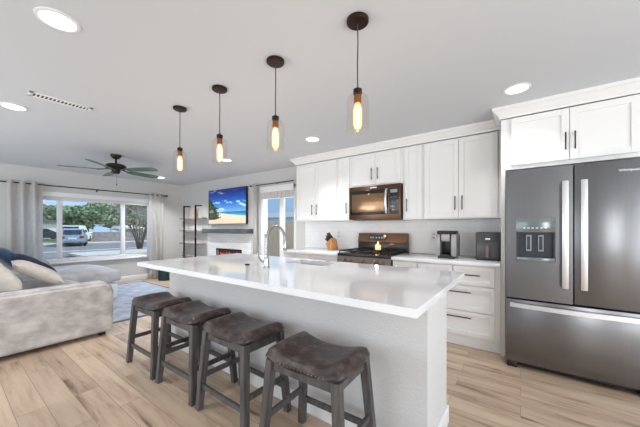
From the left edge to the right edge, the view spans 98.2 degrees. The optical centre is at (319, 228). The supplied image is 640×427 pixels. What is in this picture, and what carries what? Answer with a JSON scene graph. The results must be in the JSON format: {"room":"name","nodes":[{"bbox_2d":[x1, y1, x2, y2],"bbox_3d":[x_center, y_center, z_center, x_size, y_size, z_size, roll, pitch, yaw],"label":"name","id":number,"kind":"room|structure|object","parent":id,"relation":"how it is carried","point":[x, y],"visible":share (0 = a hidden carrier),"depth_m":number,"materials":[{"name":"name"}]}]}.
{"room":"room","nodes":[
{"label":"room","id":0,"kind":"room"},
{"bbox_2d":[0,163,181,276],"bbox_3d":[-5.794,0.045,5.039,0.150,2.440,6.570,0,0,36],"label":"wall","id":1,"kind":"structure","parent":0,"point":[172,204],"depth_m":6.32,"materials":[{"name":"grey paint"}]},
{"bbox_2d":[0,180,167,196],"bbox_3d":[-4.947,-0.823,5.938,0.168,0.066,3.212,0,0,36],"label":"curtain rod","id":2,"kind":"object","parent":1,"relation":"attached to","point":[0,180],"visible":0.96,"depth_m":5.88,"materials":[{"name":"black metal"}]},
{"bbox_2d":[6,179,42,259],"bbox_3d":[-5.458,0.185,5.132,0.133,2.120,0.465,0,0,36],"label":"curtain","id":3,"kind":"object","parent":2,"relation":"hanging from","point":[24,208],"visible":0.77,"depth_m":5.12,"materials":[{"name":"grey fabric"}]},
{"bbox_2d":[149,193,162,278],"bbox_3d":[-4.125,0.185,6.972,0.113,2.120,0.340,0,0,36],"label":"curtain","id":4,"kind":"object","parent":2,"relation":"hanging from","point":[155,202],"visible":0.91,"depth_m":6.93,"materials":[{"name":"grey fabric"}]},
{"bbox_2d":[43,191,148,264],"bbox_3d":[-4.987,-0.003,6.078,0.160,1.445,2.480,0,0,36],"label":"window","id":5,"kind":"structure","parent":1,"relation":"in","point":[59,260],"depth_m":6.10,"materials":[{"name":"white"}]},
{"bbox_2d":[43,196,147,205],"bbox_3d":[-4.974,-0.597,6.068,0.028,0.074,2.230,0,0,36],"label":"window shade","id":6,"kind":"object","parent":5,"relation":"attached to","point":[44,197],"visible":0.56,"depth_m":6.05,"materials":[{"name":"white fabric"}]},
{"bbox_2d":[114,273,148,282],"bbox_3d":[-5.727,1.200,4.990,0.016,0.130,6.570,0,0,36],"label":"baseboard","id":7,"kind":"structure","parent":1,"relation":"attached to","point":[140,276],"depth_m":6.68,"materials":[{"name":"white wood"}]},
{"bbox_2d":[0,0,639,185],"bbox_3d":[-1.572,-1.250,1.983,10.573,0.150,6.870,0,0,36],"label":"ceiling","id":8,"kind":"structure","parent":0,"point":[424,66],"depth_m":2.06,"materials":[{"name":"white paint"}]},
{"bbox_2d":[0,102,28,110],"bbox_3d":[-2.955,-1.170,2.676,0.196,0.008,0.196,0,0,36],"label":"recessed light","id":9,"kind":"object","parent":8,"relation":"in","point":[8,105],"visible":1,"depth_m":2.66,"materials":[{"name":"white paint"}]},
{"bbox_2d":[33,6,80,32],"bbox_3d":[-1.479,-1.170,1.564,0.196,0.008,0.196,0,0,36],"label":"recessed light","id":10,"kind":"object","parent":8,"relation":"in","point":[56,19],"visible":1,"depth_m":1.55,"materials":[{"name":"white paint"}]},
{"bbox_2d":[27,90,93,111],"bbox_3d":[-2.396,-1.170,2.574,0.120,0.008,0.440,0,0,36],"label":"ceiling vent","id":11,"kind":"object","parent":8,"relation":"in","point":[30,93],"visible":1,"depth_m":2.55,"materials":[{"name":"white metal"}]},
{"bbox_2d":[57,154,158,185],"bbox_3d":[-3.292,-0.927,4.487,1.334,0.494,1.349,0,0,36],"label":"ceiling fan","id":12,"kind":"object","parent":8,"relation":"hanging from","point":[115,167],"visible":1,"depth_m":4.40,"materials":[{"name":"green wood"}]},
{"bbox_2d":[173,105,186,168],"bbox_3d":[-1.368,-0.857,2.706,0.124,0.632,0.124,0,0,36],"label":"pendant light","id":13,"kind":"object","parent":8,"relation":"hanging from","point":[178,108],"visible":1,"depth_m":2.69,"materials":[{"name":"brown metal"}]},
{"bbox_2d":[177,147,182,156],"bbox_3d":[-1.368,-0.749,2.706,0.050,0.092,0.050,0,0,36],"label":"socket","id":14,"kind":"object","parent":13,"relation":"attached to","point":[179,149],"depth_m":2.69,"materials":[{"name":"brown metal"}]},
{"bbox_2d":[212,85,226,158],"bbox_3d":[-0.842,-0.857,2.325,0.124,0.632,0.124,0,0,36],"label":"pendant light","id":15,"kind":"object","parent":8,"relation":"hanging from","point":[220,89],"visible":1,"depth_m":2.32,"materials":[{"name":"brown metal"}]},
{"bbox_2d":[217,133,222,144],"bbox_3d":[-0.842,-0.749,2.325,0.050,0.092,0.050,0,0,36],"label":"socket","id":16,"kind":"object","parent":15,"relation":"attached to","point":[219,136],"depth_m":2.31,"materials":[{"name":"brown metal"}]},
{"bbox_2d":[267,55,283,145],"bbox_3d":[-0.312,-0.857,1.942,0.124,0.632,0.124,0,0,36],"label":"pendant light","id":17,"kind":"object","parent":8,"relation":"hanging from","point":[274,61],"visible":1,"depth_m":1.93,"materials":[{"name":"brown metal"}]},
{"bbox_2d":[272,114,278,128],"bbox_3d":[-0.312,-0.749,1.942,0.050,0.092,0.050,0,0,36],"label":"socket","id":18,"kind":"object","parent":17,"relation":"attached to","point":[275,118],"depth_m":1.92,"materials":[{"name":"brown metal"}]},
{"bbox_2d":[305,137,319,141],"bbox_3d":[-0.099,-1.170,3.651,0.196,0.008,0.196,0,0,36],"label":"recessed light","id":19,"kind":"object","parent":8,"relation":"in","point":[310,139],"visible":1,"depth_m":3.65,"materials":[{"name":"white paint"}]},
{"bbox_2d":[347,11,368,125],"bbox_3d":[0.212,-0.857,1.562,0.124,0.632,0.124,0,0,36],"label":"pendant light","id":20,"kind":"object","parent":8,"relation":"hanging from","point":[356,21],"visible":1,"depth_m":1.55,"materials":[{"name":"brown metal"}]},
{"bbox_2d":[353,87,361,104],"bbox_3d":[0.212,-0.749,1.562,0.050,0.092,0.050,0,0,36],"label":"socket","id":21,"kind":"object","parent":20,"relation":"attached to","point":[357,92],"depth_m":1.54,"materials":[{"name":"brown metal"}]},
{"bbox_2d":[503,82,530,94],"bbox_3d":[1.657,-1.170,2.331,0.196,0.008,0.196,0,0,36],"label":"recessed light","id":22,"kind":"object","parent":8,"relation":"in","point":[520,87],"visible":1,"depth_m":2.32,"materials":[{"name":"white paint"}]},
{"bbox_2d":[0,277,639,426],"bbox_3d":[-1.572,1.315,1.983,10.573,0.100,6.870,0,0,36],"label":"floor","id":23,"kind":"structure","parent":0,"point":[86,381],"depth_m":2.11,"materials":[{"name":"brown wood"}]},
{"bbox_2d":[0,260,120,356],"bbox_3d":[-4.174,0.782,3.880,3.415,0.966,2.499,0,0,36],"label":"sectional sofa","id":24,"kind":"object","parent":23,"relation":"on","point":[40,314],"visible":0.78,"depth_m":2.98,"materials":[{"name":"white fabric"}]},
{"bbox_2d":[0,247,15,268],"bbox_3d":[-4.331,0.435,3.875,0.500,0.359,0.366,0,0,30],"label":"throw pillow","id":25,"kind":"object","parent":24,"relation":"on","point":[6,258],"visible":0.46,"depth_m":3.71,"materials":[{"name":"blue fabric"}]},
{"bbox_2d":[0,263,22,292],"bbox_3d":[-3.418,0.510,2.936,0.480,0.394,0.334,0,0,36],"label":"throw pillow","id":26,"kind":"object","parent":24,"relation":"on","point":[9,281],"visible":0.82,"depth_m":2.86,"materials":[{"name":"beige fabric"}]},
{"bbox_2d":[11,253,56,271],"bbox_3d":[-3.808,0.480,3.694,0.480,0.293,0.388,0,0,36],"label":"throw pillow","id":27,"kind":"object","parent":24,"relation":"on","point":[16,256],"visible":0.56,"depth_m":3.55,"materials":[{"name":"blue fabric"}]},
{"bbox_2d":[11,260,64,282],"bbox_3d":[-3.437,0.530,3.370,0.500,0.298,0.424,0,0,40],"label":"throw pillow","id":28,"kind":"object","parent":24,"relation":"on","point":[30,269],"visible":1,"depth_m":3.24,"materials":[{"name":"beige fabric"}]},
{"bbox_2d":[21,278,78,289],"bbox_3d":[-3.722,0.851,3.292,1.478,0.291,1.378,0,0,36],"label":"seat cushion","id":29,"kind":"object","parent":24,"relation":"on","point":[28,284],"depth_m":3.55,"materials":[{"name":"grey fabric"}]},
{"bbox_2d":[10,264,120,283],"bbox_3d":[-4.678,0.842,4.459,1.413,0.298,2.148,0,0,36],"label":"cushion","id":30,"kind":"object","parent":24,"relation":"on","point":[85,272],"depth_m":4.65,"materials":[{"name":"grey fabric"}]},
{"bbox_2d":[113,281,169,323],"bbox_3d":[-3.519,1.257,5.090,2.930,0.015,1.620,0,0,36],"label":"area rug","id":31,"kind":"object","parent":23,"relation":"on","point":[127,292],"visible":0.33,"depth_m":5.23,"materials":[{"name":"grey carpet"}]},
{"bbox_2d":[126,291,191,379],"bbox_3d":[-1.494,0.956,2.618,0.546,0.624,0.406,0,0,36],"label":"bar stool","id":32,"kind":"object","parent":23,"relation":"on","point":[153,304],"visible":0.84,"depth_m":2.53,"materials":[{"name":"wood"}]},
{"bbox_2d":[158,270,169,280],"bbox_3d":[-3.790,1.109,6.754,0.280,0.310,0.280,0,0,36],"label":"storage basket","id":33,"kind":"object","parent":23,"relation":"on","point":[162,275],"visible":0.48,"depth_m":6.64,"materials":[{"name":"teal fabric"}]},
{"bbox_2d":[179,205,206,257],"bbox_3d":[-3.322,0.340,7.188,1.090,1.850,0.181,0,0,36],"label":"ladder shelf","id":34,"kind":"object","parent":23,"relation":"on","point":[183,218],"visible":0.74,"depth_m":7.24,"materials":[{"name":"black metal"}]},
{"bbox_2d":[191,209,196,217],"bbox_3d":[-3.282,-0.386,7.217,0.260,0.239,0.025,0,0,36],"label":"wooden board","id":35,"kind":"object","parent":34,"relation":"on","point":[192,210],"visible":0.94,"depth_m":7.21,"materials":[{"name":"beige wood"}]},
{"bbox_2d":[155,300,237,406],"bbox_3d":[-1.013,0.956,2.276,0.546,0.624,0.406,0,0,35],"label":"bar stool","id":36,"kind":"object","parent":23,"relation":"on","point":[191,316],"visible":0.91,"depth_m":2.20,"materials":[{"name":"grey wood"}]},
{"bbox_2d":[207,233,252,255],"bbox_3d":[-2.108,0.693,6.383,1.620,1.145,0.066,0,0,36],"label":"fireplace","id":37,"kind":"object","parent":23,"relation":"on","point":[217,243],"visible":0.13,"depth_m":6.34,"materials":[{"name":"white brick"}]},
{"bbox_2d":[202,229,252,233],"bbox_3d":[-2.143,0.067,6.327,1.650,0.103,0.198,0,0,36],"label":"mantel shelf","id":38,"kind":"object","parent":37,"relation":"on","point":[231,231],"visible":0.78,"depth_m":6.07,"materials":[{"name":"grey wood"}]},
{"bbox_2d":[195,312,291,426],"bbox_3d":[-0.535,0.956,1.930,0.546,0.624,0.406,0,0,37],"label":"bar stool","id":39,"kind":"object","parent":23,"relation":"on","point":[239,332],"visible":0.99,"depth_m":1.86,"materials":[{"name":"grey wood"}]},
{"bbox_2d":[170,272,448,426],"bbox_3d":[-0.283,0.828,2.614,2.769,0.874,0.936,0,0,36],"label":"kitchen island","id":40,"kind":"object","parent":23,"relation":"on","point":[408,356],"visible":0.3,"depth_m":1.69,"materials":[{"name":"grey paint"}]},
{"bbox_2d":[137,253,463,318],"bbox_3d":[-0.367,0.370,2.530,2.839,0.040,1.250,0,0,36],"label":"island countertop","id":41,"kind":"structure","parent":40,"relation":"on","point":[402,291],"depth_m":1.96,"materials":[{"name":"white stone"}]},
{"bbox_2d":[257,225,286,267],"bbox_3d":[-0.435,0.161,2.549,0.136,0.378,0.285,0,0,36],"label":"faucet","id":42,"kind":"object","parent":41,"relation":"on","point":[266,257],"visible":1,"depth_m":2.44,"materials":[{"name":"silver metal"}]},
{"bbox_2d":[284,253,337,260],"bbox_3d":[0.018,0.828,4.428,1.038,0.875,0.714,0,0,36],"label":"base cabinet","id":43,"kind":"object","parent":23,"relation":"on","point":[290,255],"visible":0.15,"depth_m":4.13,"materials":[{"name":"white paint"}]},
{"bbox_2d":[281,247,353,255],"bbox_3d":[0.009,0.369,4.439,1.070,0.039,0.709,0,0,36],"label":"countertop","id":44,"kind":"structure","parent":43,"relation":"on","point":[315,251],"depth_m":4.26,"materials":[{"name":"white stone"}]},
{"bbox_2d":[326,238,337,249],"bbox_3d":[0.194,0.256,4.464,0.148,0.187,0.140,0,0,36],"label":"knife block","id":45,"kind":"object","parent":44,"relation":"on","point":[332,244],"visible":0.99,"depth_m":4.41,"materials":[{"name":"brown wood"}]},
{"bbox_2d":[259,331,375,426],"bbox_3d":[-0.011,0.956,1.520,0.546,0.624,0.406,0,0,34],"label":"bar stool","id":46,"kind":"object","parent":23,"relation":"on","point":[301,356],"visible":1,"depth_m":1.49,"materials":[{"name":"grey wood"}]},
{"bbox_2d":[337,233,408,265],"bbox_3d":[0.741,0.660,3.872,0.770,1.170,0.757,0,0,36],"label":"gas range","id":47,"kind":"object","parent":23,"relation":"on","point":[392,244],"visible":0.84,"depth_m":3.89,"materials":[{"name":"black metal"}]},
{"bbox_2d":[338,250,406,258],"bbox_3d":[0.734,0.360,3.863,0.770,0.040,0.620,0,0,36],"label":"cooktop","id":48,"kind":"object","parent":47,"relation":"in","point":[350,254],"depth_m":3.68,"materials":[{"name":"black metal"}]},
{"bbox_2d":[375,243,380,249],"bbox_3d":[0.799,0.246,3.816,0.090,0.111,0.090,0,0,36],"label":"bottle","id":49,"kind":"object","parent":47,"relation":"on","point":[377,247],"visible":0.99,"depth_m":3.79,"materials":[{"name":"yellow glass"}]},
{"bbox_2d":[393,260,417,267],"bbox_3d":[1.205,0.828,3.588,0.302,0.875,0.684,0,0,36],"label":"base cabinet","id":50,"kind":"object","parent":23,"relation":"on","point":[410,264],"visible":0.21,"depth_m":3.31,"materials":[{"name":"white paint"}]},
{"bbox_2d":[418,262,500,353],"bbox_3d":[1.650,0.828,3.247,0.814,0.875,0.714,0,0,36],"label":"base cabinet","id":51,"kind":"object","parent":23,"relation":"on","point":[474,303],"visible":0.51,"depth_m":2.89,"materials":[{"name":"white paint"}]},
{"bbox_2d":[391,253,500,267],"bbox_3d":[1.528,0.369,3.340,1.120,0.039,0.709,0,0,36],"label":"countertop","id":52,"kind":"structure","parent":51,"relation":"on","point":[415,257],"depth_m":3.10,"materials":[{"name":"white stone"}]},
{"bbox_2d":[436,231,459,258],"bbox_3d":[1.522,0.190,3.293,0.219,0.320,0.280,0,0,36],"label":"coffee maker","id":53,"kind":"object","parent":52,"relation":"on","point":[447,242],"visible":1,"depth_m":3.21,"materials":[{"name":"black plastic"}]},
{"bbox_2d":[476,232,500,260],"bbox_3d":[1.892,0.197,3.105,0.235,0.304,0.390,0,0,36],"label":"air fryer","id":54,"kind":"object","parent":52,"relation":"on","point":[488,244],"visible":0.98,"depth_m":2.99,"materials":[{"name":"grey plastic"}]},
{"bbox_2d":[477,242,498,259],"bbox_3d":[1.804,0.245,2.984,0.205,0.180,0.090,0,0,36],"label":"basket","id":55,"kind":"object","parent":54,"relation":"on","point":[485,250],"depth_m":2.98,"materials":[{"name":"black"}]},
{"bbox_2d":[501,94,639,355],"bbox_3d":[2.428,0.098,2.678,1.107,2.335,0.724,0,0,36],"label":"tall cabinet","id":56,"kind":"object","parent":23,"relation":"on","point":[607,130],"visible":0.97,"depth_m":2.46,"materials":[{"name":"white paint"}]},
{"bbox_2d":[492,77,639,126],"bbox_3d":[2.261,-1.122,2.508,1.177,0.104,0.326,0,0,36],"label":"trim","id":57,"kind":"structure","parent":56,"relation":"on","point":[631,86],"depth_m":2.41,"materials":[{"name":"white paint"}]},
{"bbox_2d":[506,158,639,393],"bbox_3d":[2.321,0.365,2.601,0.926,1.800,0.925,0,0,36],"label":"refrigerator","id":58,"kind":"object","parent":23,"relation":"on","point":[573,232],"visible":1,"depth_m":2.26,"materials":[{"name":"grey metal"}]},
{"bbox_2d":[182,166,500,257],"bbox_3d":[0.394,0.045,4.700,10.573,2.440,0.162,0,0,36],"label":"wall","id":59,"kind":"structure","parent":0,"point":[419,231],"depth_m":5.02,"materials":[{"name":"paint"}]},
{"bbox_2d":[209,186,247,223],"bbox_3d":[-2.146,-0.503,6.412,1.415,0.816,0.066,0,0,36],"label":"television","id":60,"kind":"object","parent":59,"relation":"attached to","point":[229,205],"visible":1,"depth_m":6.31,"materials":[{"name":"black plastic"}]},
{"bbox_2d":[250,180,293,186],"bbox_3d":[-0.970,-0.885,5.534,1.220,0.040,0.108,0,0,36],"label":"curtain rod","id":61,"kind":"object","parent":59,"relation":"attached to","point":[290,180],"visible":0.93,"depth_m":5.45,"materials":[{"name":"black metal"}]},
{"bbox_2d":[252,183,256,254],"bbox_3d":[-1.357,0.158,5.772,0.097,2.175,0.067,0,0,36],"label":"curtain","id":62,"kind":"object","parent":61,"relation":"hanging from","point":[254,184],"visible":0.81,"depth_m":5.77,"materials":[{"name":"grey fabric"}]},
{"bbox_2d":[260,183,293,198],"bbox_3d":[-0.865,-0.720,5.482,0.910,0.250,0.048,0,0,36],"label":"door blind","id":63,"kind":"object","parent":59,"relation":"attached to","point":[284,190],"visible":1,"depth_m":5.43,"materials":[{"name":"white fabric"}]},
{"bbox_2d":[261,184,295,256],"bbox_3d":[-0.804,0.215,5.550,0.950,2.100,0.130,0,0,36],"label":"door","id":64,"kind":"structure","parent":59,"relation":"in","point":[264,202],"depth_m":5.53,"materials":[{"name":"white wood"}]},
{"bbox_2d":[297,159,337,221],"bbox_3d":[0.019,-0.591,4.626,0.830,0.958,0.392,0,0,36],"label":"upper cabinet","id":65,"kind":"object","parent":59,"relation":"attached to","point":[317,183],"visible":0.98,"depth_m":4.47,"materials":[{"name":"white paint"}]},
{"bbox_2d":[290,120,500,165],"bbox_3d":[0.844,-1.122,4.015,3.020,0.104,0.442,0,0,36],"label":"trim","id":66,"kind":"structure","parent":65,"relation":"on","point":[490,125],"depth_m":3.58,"materials":[{"name":"white paint"}]},
{"bbox_2d":[338,156,361,220],"bbox_3d":[0.456,-0.591,4.310,0.246,0.958,0.392,0,0,36],"label":"upper cabinet","id":67,"kind":"object","parent":59,"relation":"attached to","point":[344,164],"visible":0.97,"depth_m":4.18,"materials":[{"name":"white paint"}]},
{"bbox_2d":[349,183,402,220],"bbox_3d":[0.839,-0.354,3.987,0.773,0.477,0.456,0,0,36],"label":"microwave","id":68,"kind":"object","parent":59,"relation":"attached to","point":[376,202],"visible":1,"depth_m":3.82,"materials":[{"name":"brown metal"}]},
{"bbox_2d":[352,147,402,187],"bbox_3d":[0.869,-0.834,4.011,0.770,0.473,0.392,0,0,36],"label":"upper cabinet","id":69,"kind":"object","parent":59,"relation":"attached to","point":[381,167],"visible":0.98,"depth_m":3.85,"materials":[{"name":"white paint"}]},
{"bbox_2d":[403,144,424,219],"bbox_3d":[1.288,-0.591,3.708,0.260,0.958,0.392,0,0,36],"label":"upper cabinet","id":70,"kind":"object","parent":59,"relation":"attached to","point":[412,155],"visible":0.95,"depth_m":3.58,"materials":[{"name":"white paint"}]},
{"bbox_2d":[431,231,436,239],"bbox_3d":[1.544,0.105,3.762,0.080,0.120,0.009,0,0,36],"label":"wall outlet","id":71,"kind":"object","parent":59,"relation":"attached to","point":[433,233],"visible":0.91,"depth_m":3.76,"materials":[{"name":"white plastic"}]},
{"bbox_2d":[423,130,500,219],"bbox_3d":[1.735,-0.591,3.385,0.838,0.958,0.392,0,0,36],"label":"upper cabinet","id":72,"kind":"object","parent":59,"relation":"attached to","point":[462,175],"visible":0.94,"depth_m":3.23,"materials":[{"name":"white paint"}]},
{"label":"outside","id":73,"kind":"structure","parent":0,"visible":0},
{"bbox_2d":[43,233,92,242],"bbox_3d":[-54.395,1.515,57.881,84.000,0.100,150.000,0,0,36],"label":"ground","id":74,"kind":"structure","parent":73,"point":[45,240],"depth_m":32.84,"materials":[{"name":"green plant"}]},
{"bbox_2d":[43,228,56,238],"bbox_3d":[-35.881,0.740,35.700,1.820,1.450,4.430,0,0,26],"label":"car","id":75,"kind":"object","parent":74,"relation":"on","point":[47,233],"visible":0.31,"depth_m":35.71,"materials":[{"name":"grey paint"}]},
{"bbox_2d":[43,215,64,231],"bbox_3d":[-47.877,-0.710,49.831,9.000,4.450,6.600,0,0,36],"label":"house","id":76,"kind":"structure","parent":74,"relation":"on","point":[49,224],"depth_m":46.49,"materials":[{"name":"white paint"}]},
{"bbox_2d":[62,225,91,240],"bbox_3d":[-26.163,0.590,29.665,1.920,1.750,4.630,0,0,-29],"label":"van","id":77,"kind":"object","parent":74,"relation":"on","point":[89,235],"visible":0.2,"depth_m":28.42,"materials":[{"name":"white paint"}]},
{"bbox_2d":[43,202,119,231],"bbox_3d":[-29.625,-0.900,34.234,7.995,4.898,7.756,0,0,36],"label":"street tree","id":78,"kind":"object","parent":74,"relation":"on","point":[87,215],"visible":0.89,"depth_m":33.01,"materials":[{"name":"green plant"}]},
{"bbox_2d":[97,203,146,231],"bbox_3d":[-30.990,-1.881,45.598,7.875,6.851,9.298,0,0,36],"label":"tree","id":79,"kind":"object","parent":74,"relation":"on","point":[117,211],"visible":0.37,"depth_m":43.87,"materials":[{"name":"green plant"}]},
{"bbox_2d":[110,225,144,231],"bbox_3d":[-24.802,0.580,35.662,3.000,1.870,2.900,0,0,36],"label":"canopy","id":80,"kind":"object","parent":74,"relation":"on","point":[126,226],"visible":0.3,"depth_m":34.77,"materials":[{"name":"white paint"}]},
{"bbox_2d":[112,204,146,231],"bbox_3d":[-33.594,-2.132,53.254,8.283,7.353,11.418,0,0,36],"label":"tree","id":81,"kind":"object","parent":74,"relation":"on","point":[144,207],"visible":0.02,"depth_m":50.32,"materials":[{"name":"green plant"}]},
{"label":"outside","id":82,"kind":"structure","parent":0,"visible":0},
{"bbox_2d":[67,249,146,256],"bbox_3d":[-0.130,1.395,10.055,28.000,0.100,7.860,0,0,36],"label":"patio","id":83,"kind":"structure","parent":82,"point":[92,253],"depth_m":15.30,"materials":[{"name":"grey concrete"}]},
{"bbox_2d":[268,222,293,256],"bbox_3d":[-1.815,0.545,11.479,7.600,1.600,0.070,0,0,36],"label":"fence","id":84,"kind":"object","parent":83,"relation":"on","point":[274,235],"visible":0.12,"depth_m":11.39,"materials":[{"name":"brown wood"}]},
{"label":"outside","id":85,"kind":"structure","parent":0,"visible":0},
{"bbox_2d":[43,240,146,245],"bbox_3d":[-22.086,1.465,28.328,3.000,0.100,100.000,0,0,36],"label":"sidewalk","id":86,"kind":"structure","parent":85,"point":[106,242],"depth_m":27.09,"materials":[{"name":"grey concrete"}]},
{"bbox_2d":[93,232,146,241],"bbox_3d":[-17.383,0.910,36.959,0.300,1.010,20.500,0,0,36],"label":"wall","id":87,"kind":"structure","parent":86,"relation":"on","point":[97,236],"depth_m":29.69,"materials":[{"name":"grey concrete"}]},
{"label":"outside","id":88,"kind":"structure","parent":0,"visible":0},
{"bbox_2d":[43,200,141,232],"bbox_3d":[-91.468,-5.945,97.055,38.000,14.921,170.000,0,0,36],"label":"sky","id":89,"kind":"structure","parent":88,"point":[97,228],"depth_m":91.95,"materials":[{"name":"blue"}]},
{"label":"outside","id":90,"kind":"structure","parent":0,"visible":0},
{"bbox_2d":[268,197,293,222],"bbox_3d":[-2.929,-0.295,21.623,14.900,3.280,6.400,0,0,36],"label":"sky","id":91,"kind":"structure","parent":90,"point":[273,204],"depth_m":17.75,"materials":[{"name":"blue"}]},
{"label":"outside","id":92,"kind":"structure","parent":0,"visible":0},
{"bbox_2d":[43,242,146,258],"bbox_3d":[-11.150,1.565,20.413,24.000,0.100,100.000,0,0,36],"label":"street","id":93,"kind":"structure","parent":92,"point":[110,246],"depth_m":20.62,"materials":[{"name":"grey asphalt"}]},
{"bbox_2d":[62,229,87,245],"bbox_3d":[-21.671,0.775,24.442,1.680,1.480,4.330,0,0,-38],"label":"car","id":94,"kind":"object","parent":93,"relation":"on","point":[69,236],"visible":0.78,"depth_m":22.97,"materials":[{"name":"blue paint"}]},
{"bbox_2d":[43,247,146,252],"bbox_3d":[-13.580,1.553,22.172,0.600,0.100,100.000,0,0,36],"label":"gutter","id":95,"kind":"object","parent":93,"relation":"on","point":[134,247],"depth_m":18.72,"materials":[{"name":"grey concrete"}]},
{"bbox_2d":[113,205,146,248],"bbox_3d":[-11.954,-0.195,18.284,2.263,3.471,2.848,0,0,36],"label":"shrub","id":96,"kind":"object","parent":93,"relation":"on","point":[139,245],"visible":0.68,"depth_m":18.06,"materials":[{"name":"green plant"}]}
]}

